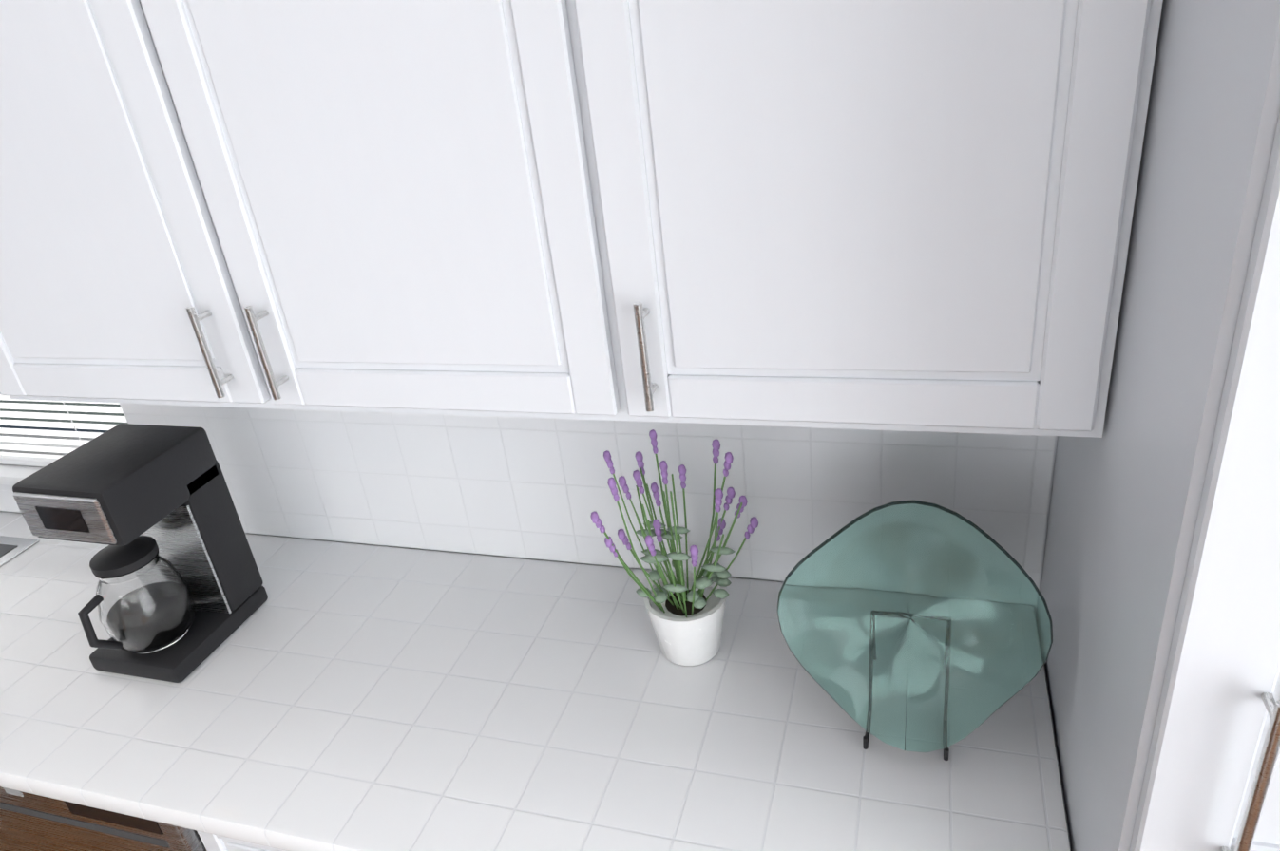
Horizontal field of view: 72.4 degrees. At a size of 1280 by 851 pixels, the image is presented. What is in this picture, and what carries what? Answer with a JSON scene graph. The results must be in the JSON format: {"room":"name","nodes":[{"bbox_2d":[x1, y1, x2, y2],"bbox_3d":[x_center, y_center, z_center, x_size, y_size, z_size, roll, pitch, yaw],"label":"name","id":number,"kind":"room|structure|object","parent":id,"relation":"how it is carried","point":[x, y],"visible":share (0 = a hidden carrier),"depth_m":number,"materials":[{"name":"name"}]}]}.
{"room":"kitchen","nodes":[
{"label":"kitchen","id":0,"kind":"room"},
{"bbox_2d":[0,402,1057,592],"bbox_3d":[-3.490,-0.803,2.309,11.400,3.850,0.158,2,28,18],"label":"wall","id":1,"kind":"structure","parent":0,"point":[530,488],"depth_m":1.54,"materials":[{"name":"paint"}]},
{"bbox_2d":[0,393,127,485],"bbox_3d":[-1.724,-0.437,1.860,1.320,1.195,0.145,2,28,18],"label":"window","id":2,"kind":"structure","parent":1,"relation":"in","point":[10,475],"depth_m":2.00,"materials":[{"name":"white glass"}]},
{"bbox_2d":[0,394,127,466],"bbox_3d":[-1.729,-0.442,1.844,1.300,1.166,0.040,2,28,18],"label":"window blinds","id":3,"kind":"object","parent":2,"relation":"attached to","point":[25,459],"depth_m":1.94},
{"bbox_2d":[0,0,680,422],"bbox_3d":[-0.488,-0.427,1.198,1.120,0.760,0.328,2,28,18],"label":"upper cabinet","id":4,"kind":"object","parent":1,"relation":"attached to","point":[448,207],"depth_m":1.05,"materials":[{"name":"white wood"}]},
{"bbox_2d":[638,0,1163,438],"bbox_3d":[0.208,-0.401,0.973,0.592,0.760,0.328,2,28,18],"label":"upper cabinet","id":5,"kind":"object","parent":1,"relation":"attached to","point":[897,215],"depth_m":0.87,"materials":[{"name":"white wood"}]},
{"bbox_3d":[-4.306,2.571,0.173,11.400,0.080,7.300,2,28,18],"label":"floor","id":6,"kind":"structure","parent":0,"visible":0},
{"bbox_2d":[0,786,206,850],"bbox_3d":[-0.835,0.795,1.805,0.602,0.865,0.604,2,28,18],"label":"dishwasher","id":7,"kind":"object","parent":6,"relation":"on","point":[29,822],"visible":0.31,"depth_m":1.38,"materials":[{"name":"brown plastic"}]},
{"bbox_2d":[200,838,258,850],"bbox_3d":[0.027,0.822,1.531,1.195,0.869,0.607,2,28,18],"label":"base cabinet","id":8,"kind":"object","parent":6,"relation":"on","point":[209,846],"depth_m":1.28,"materials":[{"name":"wood"}]},
{"bbox_2d":[0,511,1070,850],"bbox_3d":[-1.164,0.382,1.684,3.586,0.040,0.638,2,28,18],"label":"countertop","id":9,"kind":"structure","parent":8,"relation":"on","point":[377,697],"depth_m":1.29,"materials":[{"name":"white tile"}]},
{"bbox_2d":[12,423,267,683],"bbox_3d":[-0.840,0.220,1.467,0.190,0.365,0.273,2,28,18],"label":"coffee maker","id":10,"kind":"object","parent":9,"relation":"on","point":[181,596],"visible":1,"depth_m":1.44,"materials":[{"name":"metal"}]},
{"bbox_2d":[590,429,758,666],"bbox_3d":[0.064,0.196,1.308,0.224,0.350,0.185,2,28,18],"label":"lavender","id":11,"kind":"object","parent":9,"relation":"on","point":[685,609],"visible":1,"depth_m":1.30,"materials":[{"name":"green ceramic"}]},
{"bbox_2d":[776,499,1052,761],"bbox_3d":[0.349,0.246,1.137,0.329,0.346,0.209,2,28,18],"label":"plate","id":12,"kind":"object","parent":9,"relation":"on","point":[914,625],"visible":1,"depth_m":1.10,"materials":[{"name":"teal glass"}]},
{"bbox_2d":[1040,0,1279,850],"bbox_3d":[0.882,0.295,0.927,0.772,2.152,0.650,2,28,18],"label":"pantry","id":13,"kind":"object","parent":6,"relation":"on","point":[1160,586],"visible":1,"depth_m":0.69,"materials":[{"name":"white wood"}]}
]}

